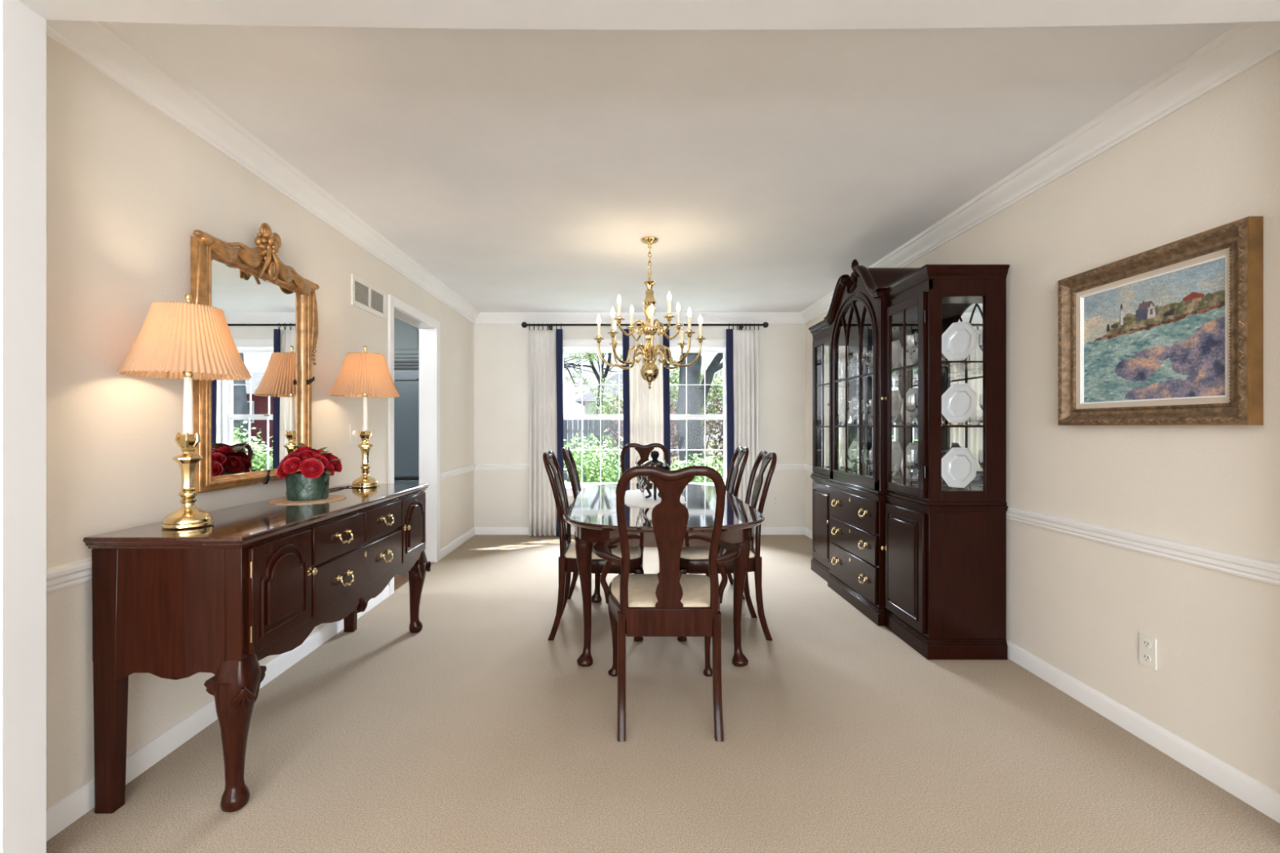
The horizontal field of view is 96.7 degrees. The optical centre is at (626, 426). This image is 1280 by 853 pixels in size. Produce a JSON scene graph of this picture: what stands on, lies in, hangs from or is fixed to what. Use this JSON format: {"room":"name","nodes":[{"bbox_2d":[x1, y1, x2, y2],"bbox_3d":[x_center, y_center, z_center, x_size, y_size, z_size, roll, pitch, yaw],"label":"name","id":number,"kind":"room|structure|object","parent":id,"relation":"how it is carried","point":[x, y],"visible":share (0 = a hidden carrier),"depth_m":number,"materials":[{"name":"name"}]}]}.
{"room":"dining room","nodes":[
{"label":"dining room","id":0,"kind":"room"},
{"bbox_2d":[193,240,206,305],"bbox_3d":[-1.625,-0.520,2.167,0.028,0.402,0.051,0,0,0],"label":"frame","id":1,"kind":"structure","parent":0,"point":[199,246],"depth_m":2.17,"materials":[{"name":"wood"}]},
{"bbox_2d":[46,35,474,808],"bbox_3d":[-1.735,-0.025,3.893,0.130,2.420,4.995,0,0,0],"label":"wall","id":2,"kind":"structure","parent":0,"point":[129,187],"depth_m":1.92,"materials":[{"name":"beige paint"}]},
{"bbox_2d":[190,222,319,493],"bbox_3d":[-1.623,-0.323,2.562,0.089,1.166,0.854,0,0,0],"label":"wall mirror","id":3,"kind":"object","parent":2,"relation":"attached to","point":[246,428],"visible":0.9,"depth_m":2.52,"materials":[{"name":"gold glass"}]},
{"bbox_2d":[211,257,301,476],"bbox_3d":[-1.660,-0.235,2.562,0.012,0.891,0.675,0,0,0],"label":"mirror glass","id":4,"kind":"object","parent":3,"relation":"attached to","point":[255,421],"depth_m":2.54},
{"bbox_2d":[46,527,475,840],"bbox_3d":[-1.663,1.144,3.870,0.014,0.082,4.740,0,0,0],"label":"baseboard","id":5,"kind":"structure","parent":2,"relation":"attached to","point":[64,812],"depth_m":2.10,"materials":[{"name":"white paint"}]},
{"bbox_2d":[46,463,475,592],"bbox_3d":[-1.657,0.443,3.870,0.026,0.068,4.740,0,0,0],"label":"trim","id":6,"kind":"structure","parent":2,"relation":"attached to","point":[64,575],"depth_m":1.70,"materials":[{"name":"white paint"}]},
{"bbox_2d":[46,20,479,324],"bbox_3d":[-1.626,-1.181,3.870,0.088,0.108,4.740,0,0,0],"label":"trim","id":7,"kind":"structure","parent":2,"relation":"attached to","point":[101,45],"depth_m":2.27,"materials":[{"name":"white paint"}]},
{"bbox_2d":[350,423,357,444],"bbox_3d":[-1.659,0.045,3.470,0.022,0.120,0.075,0,0,0],"label":"dimmer switch","id":8,"kind":"object","parent":2,"relation":"attached to","point":[353,433],"visible":1,"depth_m":3.46,"materials":[{"name":"white plastic"}]},
{"bbox_2d":[351,273,386,319],"bbox_3d":[-1.665,-0.834,3.690,0.010,0.187,0.480,0,0,0],"label":"air vent","id":9,"kind":"object","parent":2,"relation":"in","point":[365,295],"visible":1,"depth_m":3.66,"materials":[{"name":"white plastic"}]},
{"bbox_2d":[387,294,439,595],"bbox_3d":[-1.731,0.129,4.515,0.158,2.112,1.070,0,0,0],"label":"door frame","id":10,"kind":"structure","parent":2,"relation":"in","point":[428,327],"depth_m":4.96,"materials":[{"name":"white paint"}]},
{"bbox_2d":[311,291,318,364],"bbox_3d":[-1.625,-0.520,2.958,0.028,0.402,0.051,0,0,0],"label":"frame","id":11,"kind":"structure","parent":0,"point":[314,308],"depth_m":2.95,"materials":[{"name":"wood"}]},
{"bbox_2d":[474,324,805,527],"bbox_3d":[0.147,-0.025,6.315,3.635,2.420,0.150,0,0,0],"label":"wall","id":12,"kind":"structure","parent":0,"point":[501,351],"depth_m":6.24,"materials":[{"name":"paint"}]},
{"bbox_2d":[562,347,622,485],"bbox_3d":[-0.287,-0.090,6.315,0.915,1.550,0.150,0,0,0],"label":"window","id":13,"kind":"structure","parent":12,"relation":"in","point":[581,350],"depth_m":6.32,"materials":[{"name":"white paint"}]},
{"bbox_2d":[475,527,804,534],"bbox_3d":[0.147,1.144,6.233,3.635,0.082,0.014,0,0,0],"label":"baseboard","id":14,"kind":"structure","parent":12,"relation":"attached to","point":[478,531],"depth_m":6.23,"materials":[{"name":"white paint"}]},
{"bbox_2d":[475,463,804,470],"bbox_3d":[0.147,0.443,6.227,3.635,0.068,0.026,0,0,0],"label":"trim","id":15,"kind":"structure","parent":12,"relation":"attached to","point":[478,466],"depth_m":6.22,"materials":[{"name":"white paint"}]},
{"bbox_2d":[475,312,805,324],"bbox_3d":[0.147,-1.181,6.196,3.635,0.108,0.088,0,0,0],"label":"trim","id":16,"kind":"structure","parent":12,"relation":"attached to","point":[483,317],"depth_m":6.19,"materials":[{"name":"white paint"}]},
{"bbox_2d":[562,339,725,496],"bbox_3d":[0.190,-0.092,6.293,2.100,1.715,0.195,0,0,0],"label":"trim","id":17,"kind":"structure","parent":12,"relation":"attached to","point":[566,343],"depth_m":6.22,"materials":[{"name":"white paint"}]},
{"bbox_2d":[521,321,768,330],"bbox_3d":[0.200,-1.076,6.168,2.664,0.102,0.141,0,0,0],"label":"curtain rod","id":18,"kind":"object","parent":12,"relation":"attached to","point":[524,325],"visible":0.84,"depth_m":6.12,"materials":[{"name":"black metal"}]},
{"bbox_2d":[528,323,564,536],"bbox_3d":[-0.864,0.031,6.121,0.389,2.288,0.105,0,0,0],"label":"curtain","id":19,"kind":"object","parent":18,"relation":"hanging from","point":[545,346],"visible":0.94,"depth_m":6.11,"materials":[{"name":"white fabric"}]},
{"bbox_2d":[622,323,670,483],"bbox_3d":[0.215,0.031,6.121,0.513,2.288,0.105,0,0,0],"label":"curtain","id":20,"kind":"object","parent":18,"relation":"hanging from","point":[646,411],"visible":0.4,"depth_m":6.11,"materials":[{"name":"white fabric"}]},
{"bbox_2d":[725,323,759,535],"bbox_3d":[1.252,0.031,6.121,0.376,2.288,0.105,0,0,0],"label":"curtain","id":21,"kind":"object","parent":18,"relation":"hanging from","point":[742,346],"visible":0.75,"depth_m":6.11,"materials":[{"name":"white fabric"}]},
{"bbox_2d":[669,347,727,485],"bbox_3d":[0.668,-0.090,6.315,0.913,1.550,0.150,0,0,0],"label":"window","id":22,"kind":"structure","parent":12,"relation":"in","point":[704,350],"depth_m":6.32,"materials":[{"name":"white paint"}]},
{"bbox_2d":[772,495,777,506],"bbox_3d":[1.630,0.815,6.235,0.070,0.115,0.009,0,0,0],"label":"wall outlet","id":23,"kind":"object","parent":12,"relation":"attached to","point":[775,498],"visible":1,"depth_m":6.23,"materials":[{"name":"white plastic"}]},
{"bbox_2d":[46,534,1279,852],"bbox_3d":[-0.600,1.235,1.500,8.000,0.100,11.400,0,0,0],"label":"floor","id":24,"kind":"structure","parent":0,"point":[473,731],"depth_m":2.07,"materials":[{"name":"carpet"}]},
{"bbox_2d":[83,483,431,813],"bbox_3d":[-1.385,0.760,2.530,0.510,0.850,1.658,0,0,0],"label":"sideboard","id":25,"kind":"object","parent":24,"relation":"on","point":[251,585],"visible":1,"depth_m":1.75,"materials":[{"name":"brown wood"}]},
{"bbox_2d":[116,293,252,529],"bbox_3d":[-1.475,-0.058,1.915,0.360,0.785,0.360,0,0,0],"label":"table lamp","id":26,"kind":"object","parent":25,"relation":"on","point":[188,341],"visible":1,"depth_m":1.85,"materials":[{"name":"beige fabric"}]},
{"bbox_2d":[182,370,193,377],"bbox_3d":[-1.475,-0.195,1.915,0.030,0.060,0.030,0,0,0],"label":"socket","id":27,"kind":"object","parent":26,"relation":"attached to","point":[189,375],"depth_m":1.90,"materials":[{"name":"gold metal"}]},
{"bbox_2d":[174,377,201,452],"bbox_3d":[-1.475,-0.058,1.915,0.076,0.286,0.067,0,0,0],"label":"candle","id":28,"kind":"object","parent":26,"relation":"on","point":[188,441],"depth_m":1.90,"materials":[{"name":"white wax"}]},
{"bbox_2d":[266,494,346,504],"bbox_3d":[-1.455,0.333,2.600,0.313,0.003,0.340,0,0,0],"label":"doily","id":29,"kind":"object","parent":25,"relation":"on","point":[283,500],"visible":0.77,"depth_m":2.54,"materials":[{"name":"beige fabric"}]},
{"bbox_2d":[275,443,342,501],"bbox_3d":[-1.445,0.206,2.612,0.246,0.258,0.316,0,0,0],"label":"arrangement","id":30,"kind":"object","parent":29,"relation":"on","point":[316,467],"visible":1,"depth_m":2.53,"materials":[{"name":"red plant"}]},
{"bbox_2d":[328,345,399,491],"bbox_3d":[-1.450,-0.058,3.107,0.358,0.785,0.463,0,0,0],"label":"table lamp","id":31,"kind":"object","parent":25,"relation":"on","point":[366,375],"visible":0.98,"depth_m":3.08,"materials":[{"name":"beige fabric"}]},
{"bbox_2d":[358,396,372,441],"bbox_3d":[-1.450,-0.058,3.160,0.076,0.286,0.067,0,0,0],"label":"candle","id":32,"kind":"object","parent":31,"relation":"on","point":[365,435],"depth_m":3.15,"materials":[{"name":"white wax"}]},
{"bbox_2d":[394,358,418,483],"bbox_3d":[-2.460,0.220,6.555,1.280,1.930,0.790,0,0,0],"label":"refrigerator","id":33,"kind":"object","parent":24,"relation":"on","point":[406,370],"visible":0.13,"depth_m":6.20,"materials":[{"name":"black metal"}]},
{"bbox_2d":[542,450,644,641],"bbox_3d":[-0.187,0.666,3.350,0.572,1.039,0.469,0,0,0],"label":"dining chair","id":34,"kind":"object","parent":24,"relation":"on","point":[567,562],"visible":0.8,"depth_m":3.16,"materials":[{"name":"brown wood"}]},
{"bbox_2d":[561,446,644,599],"bbox_3d":[-0.167,0.666,4.100,0.572,1.039,0.469,0,0,0],"label":"dining chair","id":35,"kind":"object","parent":24,"relation":"on","point":[566,454],"visible":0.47,"depth_m":3.91,"materials":[{"name":"brown wood"}]},
{"bbox_2d":[617,443,668,575],"bbox_3d":[0.157,0.666,4.712,0.469,1.039,0.572,0,0,0],"label":"dining chair","id":36,"kind":"object","parent":24,"relation":"on","point":[644,451],"visible":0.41,"depth_m":4.96,"materials":[{"name":"brown wood"}]},
{"bbox_2d":[563,483,764,666],"bbox_3d":[0.180,0.805,3.340,0.976,0.760,1.880,0,0,0],"label":"dining table","id":37,"kind":"object","parent":24,"relation":"on","point":[593,512],"visible":0.82,"depth_m":2.79,"materials":[{"name":"brown wood"}]},
{"bbox_2d":[624,488,686,507],"bbox_3d":[0.150,0.423,3.400,0.393,0.003,0.855,0,0,0],"label":"table runner","id":38,"kind":"object","parent":37,"relation":"on","point":[632,497],"visible":0.41,"depth_m":3.30,"materials":[{"name":"white fabric"}]},
{"bbox_2d":[635,450,670,500],"bbox_3d":[0.157,0.280,3.297,0.197,0.284,0.180,0,0,-22],"label":"urn","id":39,"kind":"object","parent":38,"relation":"on","point":[654,462],"visible":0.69,"depth_m":3.26,"materials":[{"name":"brown metal"}]},
{"bbox_2d":[592,466,740,742],"bbox_3d":[0.167,0.666,2.426,0.621,1.039,0.648,0,0,0],"label":"armchair","id":40,"kind":"object","parent":24,"relation":"on","point":[668,602],"visible":1,"depth_m":2.20,"materials":[{"name":"brown wood"}]},
{"bbox_2d":[676,450,777,641],"bbox_3d":[0.562,0.666,3.350,0.572,1.039,0.469,0,0,0],"label":"dining chair","id":41,"kind":"object","parent":24,"relation":"on","point":[693,560],"visible":0.6,"depth_m":3.16,"materials":[{"name":"brown wood"}]},
{"bbox_2d":[724,446,748,599],"bbox_3d":[0.567,0.666,4.100,0.572,1.039,0.469,0,0,0],"label":"dining chair","id":42,"kind":"object","parent":24,"relation":"on","point":[740,451],"visible":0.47,"depth_m":4.07,"materials":[{"name":"brown wood"}]},
{"bbox_2d":[808,258,1009,659],"bbox_3d":[1.702,0.032,3.800,0.481,2.304,1.856,0,0,0],"label":"china cabinet","id":43,"kind":"object","parent":24,"relation":"on","point":[926,563],"visible":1,"depth_m":3.10,"materials":[{"name":"brown wood"}]},
{"bbox_2d":[839,399,844,425],"bbox_3d":[1.640,-0.104,4.330,0.060,0.200,0.060,0,0,0],"label":"crystal vase","id":44,"kind":"object","parent":43,"relation":"on","point":[842,402],"visible":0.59,"depth_m":4.31,"materials":[{"name":"white"}]},
{"bbox_2d":[839,444,844,471],"bbox_3d":[1.640,0.239,4.330,0.060,0.200,0.060,0,0,0],"label":"crystal vase","id":45,"kind":"object","parent":43,"relation":"in","point":[842,447],"visible":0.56,"depth_m":4.31,"materials":[{"name":"white"}]},
{"bbox_2d":[839,355,844,382],"bbox_3d":[1.640,-0.434,4.330,0.060,0.200,0.060,0,0,0],"label":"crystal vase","id":46,"kind":"object","parent":43,"relation":"on","point":[842,358],"visible":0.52,"depth_m":4.31,"materials":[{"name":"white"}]},
{"bbox_2d":[847,400,855,425],"bbox_3d":[1.630,-0.093,4.100,0.078,0.178,0.078,0,0,0],"label":"goblet","id":47,"kind":"object","parent":43,"relation":"on","point":[850,410],"visible":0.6,"depth_m":4.08,"materials":[{"name":"white"}]},
{"bbox_2d":[847,355,856,380],"bbox_3d":[1.630,-0.423,4.100,0.078,0.178,0.078,0,0,0],"label":"goblet","id":48,"kind":"object","parent":43,"relation":"on","point":[851,365],"visible":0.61,"depth_m":4.08,"materials":[{"name":"white"}]},
{"bbox_2d":[847,448,857,473],"bbox_3d":[1.630,0.250,4.100,0.078,0.178,0.078,0,0,0],"label":"goblet","id":49,"kind":"object","parent":43,"relation":"in","point":[849,451],"visible":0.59,"depth_m":4.08,"materials":[{"name":"white"}]},
{"bbox_2d":[847,396,862,424],"bbox_3d":[1.787,-0.118,4.420,0.107,0.224,0.178,0,0,0],"label":"plate","id":50,"kind":"object","parent":43,"relation":"on","point":[849,416],"visible":0.33,"depth_m":4.45,"materials":[{"name":"white ceramic"}]},
{"bbox_2d":[847,367,862,377],"bbox_3d":[1.787,-0.448,4.420,0.107,0.224,0.178,0,0,0],"label":"plate","id":51,"kind":"object","parent":43,"relation":"on","point":[849,371],"visible":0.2,"depth_m":4.46,"materials":[{"name":"white ceramic"}]},
{"bbox_2d":[847,440,864,470],"bbox_3d":[1.787,0.226,4.420,0.107,0.224,0.178,0,0,0],"label":"plate","id":52,"kind":"object","parent":43,"relation":"in","point":[854,445],"visible":0.48,"depth_m":4.45,"materials":[{"name":"white ceramic"}]},
{"bbox_2d":[852,351,863,378],"bbox_3d":[1.610,-0.423,3.950,0.078,0.178,0.078,0,0,0],"label":"goblet","id":53,"kind":"object","parent":43,"relation":"on","point":[855,355],"visible":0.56,"depth_m":3.93,"materials":[{"name":"white"}]},
{"bbox_2d":[852,400,863,425],"bbox_3d":[1.610,-0.093,3.950,0.078,0.178,0.078,0,0,0],"label":"goblet","id":54,"kind":"object","parent":43,"relation":"on","point":[855,402],"visible":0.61,"depth_m":3.93,"materials":[{"name":"white"}]},
{"bbox_2d":[852,449,863,473],"bbox_3d":[1.610,0.250,3.950,0.078,0.178,0.078,0,0,0],"label":"goblet","id":55,"kind":"object","parent":43,"relation":"in","point":[855,452],"visible":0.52,"depth_m":3.93,"materials":[{"name":"white"}]},
{"bbox_2d":[862,450,872,476],"bbox_3d":[1.620,0.250,3.800,0.078,0.178,0.078,0,0,0],"label":"goblet","id":56,"kind":"object","parent":43,"relation":"in","point":[867,455],"visible":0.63,"depth_m":3.78,"materials":[{"name":"white"}]},
{"bbox_2d":[862,399,872,425],"bbox_3d":[1.620,-0.093,3.800,0.078,0.178,0.078,0,0,0],"label":"goblet","id":57,"kind":"object","parent":43,"relation":"on","point":[867,403],"visible":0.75,"depth_m":3.78,"materials":[{"name":"white"}]},
{"bbox_2d":[862,349,872,377],"bbox_3d":[1.620,-0.423,3.800,0.078,0.178,0.078,0,0,0],"label":"goblet","id":58,"kind":"object","parent":43,"relation":"on","point":[867,353],"visible":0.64,"depth_m":3.78,"materials":[{"name":"white"}]},
{"bbox_2d":[869,464,896,475],"bbox_3d":[1.630,0.291,3.620,0.161,0.095,0.161,0,0,0],"label":"crystal bowl","id":59,"kind":"object","parent":43,"relation":"in","point":[893,466],"visible":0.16,"depth_m":3.58,"materials":[{"name":"white"}]},
{"bbox_2d":[869,410,896,420],"bbox_3d":[1.630,-0.052,3.620,0.161,0.095,0.161,0,0,0],"label":"crystal bowl","id":60,"kind":"object","parent":43,"relation":"on","point":[893,412],"visible":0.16,"depth_m":3.58,"materials":[{"name":"white"}]},
{"bbox_2d":[869,357,896,368],"bbox_3d":[1.630,-0.382,3.620,0.161,0.095,0.161,0,0,0],"label":"crystal bowl","id":61,"kind":"object","parent":43,"relation":"on","point":[894,359],"visible":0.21,"depth_m":3.58,"materials":[{"name":"white"}]},
{"bbox_2d":[891,390,902,425],"bbox_3d":[1.807,-0.123,3.801,0.112,0.236,0.187,0,0,-6],"label":"plate","id":62,"kind":"object","parent":43,"relation":"on","point":[896,399],"visible":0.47,"depth_m":3.79,"materials":[{"name":"white ceramic"}]},
{"bbox_2d":[891,340,902,368],"bbox_3d":[1.807,-0.453,3.801,0.112,0.236,0.187,0,0,-6],"label":"plate","id":63,"kind":"object","parent":43,"relation":"on","point":[896,347],"visible":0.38,"depth_m":3.79,"materials":[{"name":"white ceramic"}]},
{"bbox_2d":[891,441,902,477],"bbox_3d":[1.807,0.220,3.801,0.112,0.236,0.187,0,0,-6],"label":"plate","id":64,"kind":"object","parent":43,"relation":"in","point":[896,452],"visible":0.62,"depth_m":3.80,"materials":[{"name":"white ceramic"}]},
{"bbox_2d":[819,363,982,386],"bbox_3d":[1.748,-0.330,3.800,0.351,0.008,1.750,0,0,0],"label":"shelf","id":65,"kind":"object","parent":43,"relation":"attached to","point":[948,369],"depth_m":3.44,"materials":[{"name":"clear glass"}]},
{"bbox_2d":[900,387,918,424],"bbox_3d":[1.807,-0.123,3.561,0.112,0.236,0.187,0,0,-6],"label":"plate","id":66,"kind":"object","parent":43,"relation":"on","point":[913,390],"visible":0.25,"depth_m":3.57,"materials":[{"name":"white ceramic"}]},
{"bbox_2d":[900,442,918,480],"bbox_3d":[1.807,0.220,3.561,0.112,0.236,0.187,0,0,-6],"label":"plate","id":67,"kind":"object","parent":43,"relation":"in","point":[911,446],"visible":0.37,"depth_m":3.58,"materials":[{"name":"white ceramic"}]},
{"bbox_2d":[900,348,918,366],"bbox_3d":[1.807,-0.453,3.561,0.112,0.236,0.187,0,0,-6],"label":"plate","id":68,"kind":"object","parent":43,"relation":"on","point":[915,355],"visible":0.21,"depth_m":3.58,"materials":[{"name":"white ceramic"}]},
{"bbox_2d":[902,449,918,485],"bbox_3d":[1.640,0.237,3.280,0.090,0.205,0.090,0,0,0],"label":"goblet","id":69,"kind":"object","parent":43,"relation":"in","point":[910,465],"visible":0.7,"depth_m":3.25,"materials":[{"name":"white"}]},
{"bbox_2d":[906,333,916,364],"bbox_3d":[1.640,-0.432,3.280,0.086,0.196,0.086,0,0,0],"label":"goblet","id":70,"kind":"object","parent":43,"relation":"on","point":[911,348],"visible":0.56,"depth_m":3.25,"materials":[{"name":"white"}]},
{"bbox_2d":[906,394,916,425],"bbox_3d":[1.640,-0.093,3.280,0.078,0.178,0.078,0,0,0],"label":"goblet","id":71,"kind":"object","parent":43,"relation":"on","point":[910,402],"visible":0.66,"depth_m":3.25,"materials":[{"name":"white"}]},
{"bbox_2d":[913,450,918,487],"bbox_3d":[1.650,0.237,3.170,0.090,0.205,0.090,0,0,0],"label":"goblet","id":72,"kind":"object","parent":43,"relation":"in","point":[916,452],"visible":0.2,"depth_m":3.16,"materials":[{"name":"white"}]},
{"bbox_2d":[913,330,918,349],"bbox_3d":[1.650,-0.432,3.170,0.086,0.196,0.086,0,0,0],"label":"goblet","id":73,"kind":"object","parent":43,"relation":"on","point":[916,333],"visible":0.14,"depth_m":3.16,"materials":[{"name":"white"}]},
{"bbox_2d":[861,297,982,488],"bbox_3d":[1.929,-0.198,3.800,0.004,1.075,1.756,0,0,0],"label":"mirror","id":74,"kind":"object","parent":43,"relation":"attached to","point":[970,309],"depth_m":3.35,"materials":[{"name":"glass"}]},
{"bbox_2d":[941,449,950,486],"bbox_3d":[1.800,0.237,3.240,0.090,0.205,0.090,0,0,0],"label":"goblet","id":75,"kind":"object","parent":43,"relation":"in","point":[944,452],"visible":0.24,"depth_m":3.20,"materials":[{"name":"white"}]},
{"bbox_2d":[941,447,977,490],"bbox_3d":[1.795,0.226,3.054,0.107,0.224,0.178,0,0,-36],"label":"plate","id":76,"kind":"object","parent":43,"relation":"in","point":[958,465],"visible":0.98,"depth_m":3.05,"materials":[{"name":"white ceramic"}]},
{"bbox_2d":[941,382,977,425],"bbox_3d":[1.795,-0.118,3.054,0.107,0.224,0.178,0,0,-36],"label":"plate","id":77,"kind":"object","parent":43,"relation":"on","point":[958,404],"visible":0.93,"depth_m":3.05,"materials":[{"name":"white ceramic"}]},
{"bbox_2d":[942,320,977,363],"bbox_3d":[1.795,-0.448,3.054,0.107,0.224,0.178,0,0,-36],"label":"plate","id":78,"kind":"object","parent":43,"relation":"on","point":[959,340],"visible":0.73,"depth_m":3.05,"materials":[{"name":"white ceramic"}]},
{"bbox_2d":[108,22,1240,312],"bbox_3d":[0.100,-1.285,1.070,6.600,0.100,10.540,0,0,0],"label":"ceiling","id":79,"kind":"structure","parent":0,"point":[524,171],"depth_m":2.39,"materials":[{"name":"paint"}]},
{"bbox_2d":[593,236,706,388],"bbox_3d":[0.153,-0.741,3.750,0.693,0.987,0.693,0,0,-23],"label":"chandelier","id":80,"kind":"object","parent":79,"relation":"hanging from","point":[649,371],"visible":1,"depth_m":3.72,"materials":[{"name":"gold metal"}]},
{"bbox_2d":[805,52,1279,793],"bbox_3d":[2.030,-0.025,3.893,0.130,2.420,4.995,0,0,0],"label":"wall","id":81,"kind":"structure","parent":0,"point":[1080,606],"depth_m":2.14,"materials":[{"name":"beige paint"}]},
{"bbox_2d":[800,21,1279,323],"bbox_3d":[1.921,-1.181,3.870,0.088,0.108,4.740,0,0,0],"label":"trim","id":82,"kind":"structure","parent":81,"relation":"attached to","point":[1246,45],"depth_m":2.25,"materials":[{"name":"white paint"}]},
{"bbox_2d":[804,463,1279,586],"bbox_3d":[1.952,0.443,3.870,0.026,0.068,4.740,0,0,0],"label":"trim","id":83,"kind":"structure","parent":81,"relation":"attached to","point":[1240,565],"depth_m":2.08,"materials":[{"name":"white paint"}]},
{"bbox_2d":[804,527,1279,823],"bbox_3d":[1.958,1.144,3.870,0.014,0.082,4.740,0,0,0],"label":"baseboard","id":84,"kind":"structure","parent":81,"relation":"attached to","point":[1262,797],"depth_m":2.08,"materials":[{"name":"white paint"}]},
{"bbox_2d":[1138,632,1156,670],"bbox_3d":[1.960,0.845,2.140,0.009,0.115,0.070,0,0,0],"label":"wall outlet","id":85,"kind":"object","parent":81,"relation":"attached to","point":[1147,644],"visible":1,"depth_m":2.14,"materials":[{"name":"white plastic"}]},
{"bbox_2d":[1142,640,1151,648],"bbox_3d":[1.958,0.819,2.140,0.004,0.028,0.032,0,0,0],"label":"socket","id":86,"kind":"object","parent":85,"relation":"attached to","point":[1146,643],"depth_m":2.14,"materials":[{"name":"white plastic"}]},
{"bbox_2d":[1142,653,1151,662],"bbox_3d":[1.958,0.871,2.140,0.004,0.028,0.032,0,0,0],"label":"socket","id":87,"kind":"object","parent":85,"relation":"attached to","point":[1146,657],"depth_m":2.14,"materials":[{"name":"white plastic"}]},
{"bbox_2d":[1057,216,1262,425],"bbox_3d":[1.935,-0.326,2.140,0.059,0.643,0.775,0,0,0],"label":"framed painting","id":88,"kind":"object","parent":81,"relation":"attached to","point":[1170,334],"visible":1,"depth_m":2.04,"materials":[{"name":"paint"}]},
{"bbox_3d":[0.100,-0.025,1.448,6.600,2.420,0.085,0,0,0],"label":"wall","id":89,"kind":"structure","parent":0,"visible":0},
{"bbox_2d":[0,0,1279,852],"bbox_3d":[0.150,0.020,1.448,3.520,2.330,0.105,0,0,0],"label":"trim","id":90,"kind":"structure","parent":89,"relation":"attached to","point":[23,23],"depth_m":1.45,"materials":[{"name":"paint"}]},
{"label":"outside","id":91,"kind":"structure","parent":0,"visible":0},
{"bbox_2d":[564,440,723,486],"bbox_3d":[2.500,1.585,33.195,85.000,0.100,53.610,0,0,0],"label":"ground","id":92,"kind":"structure","parent":91,"point":[677,461],"depth_m":26.09,"materials":[{"name":"green plant"}]},
{"bbox_2d":[563,352,613,392],"bbox_3d":[-3.659,-2.140,13.616,6.626,7.388,4.796,0,0,0],"label":"tree","id":93,"kind":"object","parent":92,"relation":"on","point":[565,366],"visible":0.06,"depth_m":14.65,"materials":[{"name":"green plant"}]},
{"bbox_2d":[563,352,622,457],"bbox_3d":[-1.402,-2.579,25.753,4.748,8.260,5.152,0,0,3],"label":"tree","id":94,"kind":"object","parent":92,"relation":"on","point":[606,369],"visible":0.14,"depth_m":25.19,"materials":[{"name":"grey plant"}]},
{"bbox_2d":[563,430,623,486],"bbox_3d":[-0.429,0.798,8.608,1.264,1.487,0.981,0,0,0],"label":"shrub","id":95,"kind":"object","parent":92,"relation":"on","point":[588,463],"visible":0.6,"depth_m":8.62,"materials":[{"name":"green plant"}]},
{"bbox_2d":[582,381,622,453],"bbox_3d":[-0.224,-0.047,20.045,2.705,3.172,1.530,0,0,0],"label":"shrub","id":96,"kind":"object","parent":92,"relation":"on","point":[603,411],"visible":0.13,"depth_m":20.06,"materials":[{"name":"green plant"}]},
{"bbox_2d":[563,419,671,479],"bbox_3d":[-2.600,0.655,16.540,7.800,1.760,0.080,0,0,0],"label":"fence","id":97,"kind":"object","parent":92,"relation":"on","point":[593,424],"visible":0.05,"depth_m":16.51,"materials":[{"name":"grey wood"}]},
{"bbox_2d":[574,373,679,455],"bbox_3d":[0.500,-0.790,33.500,6.400,4.650,8.000,0,0,0],"label":"house","id":98,"kind":"structure","parent":92,"relation":"on","point":[588,398],"depth_m":30.14,"materials":[{"name":"white"}]},
{"bbox_2d":[600,396,706,465],"bbox_3d":[0.755,0.227,15.451,2.998,2.619,1.623,0,0,0],"label":"shrub","id":99,"kind":"object","parent":92,"relation":"on","point":[673,437],"visible":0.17,"depth_m":15.51,"materials":[{"name":"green plant"}]},
{"bbox_2d":[669,352,723,453],"bbox_3d":[2.946,-0.893,23.088,4.773,4.858,1.827,0,0,0],"label":"tree","id":100,"kind":"object","parent":92,"relation":"on","point":[674,392],"visible":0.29,"depth_m":22.94,"materials":[{"name":"green plant"}]},
{"bbox_2d":[670,446,723,486],"bbox_3d":[1.114,0.929,8.839,1.455,1.223,0.921,0,0,0],"label":"shrub","id":101,"kind":"object","parent":92,"relation":"on","point":[701,478],"visible":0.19,"depth_m":8.83,"materials":[{"name":"green plant"}]},
{"bbox_2d":[676,352,723,481],"bbox_3d":[1.447,-1.992,11.628,3.571,7.102,3.623,0,0,22],"label":"tree","id":102,"kind":"object","parent":92,"relation":"on","point":[695,393],"visible":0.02,"depth_m":10.83,"materials":[{"name":"grey plant"}]},
{"bbox_2d":[702,387,723,470],"bbox_3d":[3.482,0.176,15.529,3.297,2.729,1.576,0,0,0],"label":"shrub","id":103,"kind":"object","parent":92,"relation":"on","point":[721,411],"visible":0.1,"depth_m":15.56,"materials":[{"name":"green plant"}]},
{"bbox_3d":[-3.185,-0.025,5.100,3.030,2.420,4.200,0,0,0],"label":"wall","id":104,"kind":"structure","parent":0,"visible":0},
{"bbox_2d":[394,316,418,358],"bbox_3d":[-2.460,-0.988,6.545,1.280,0.475,0.811,0,0,0],"label":"upper cabinet","id":105,"kind":"object","parent":104,"relation":"attached to","point":[406,335],"visible":0.15,"depth_m":6.17,"materials":[{"name":"grey wood"}]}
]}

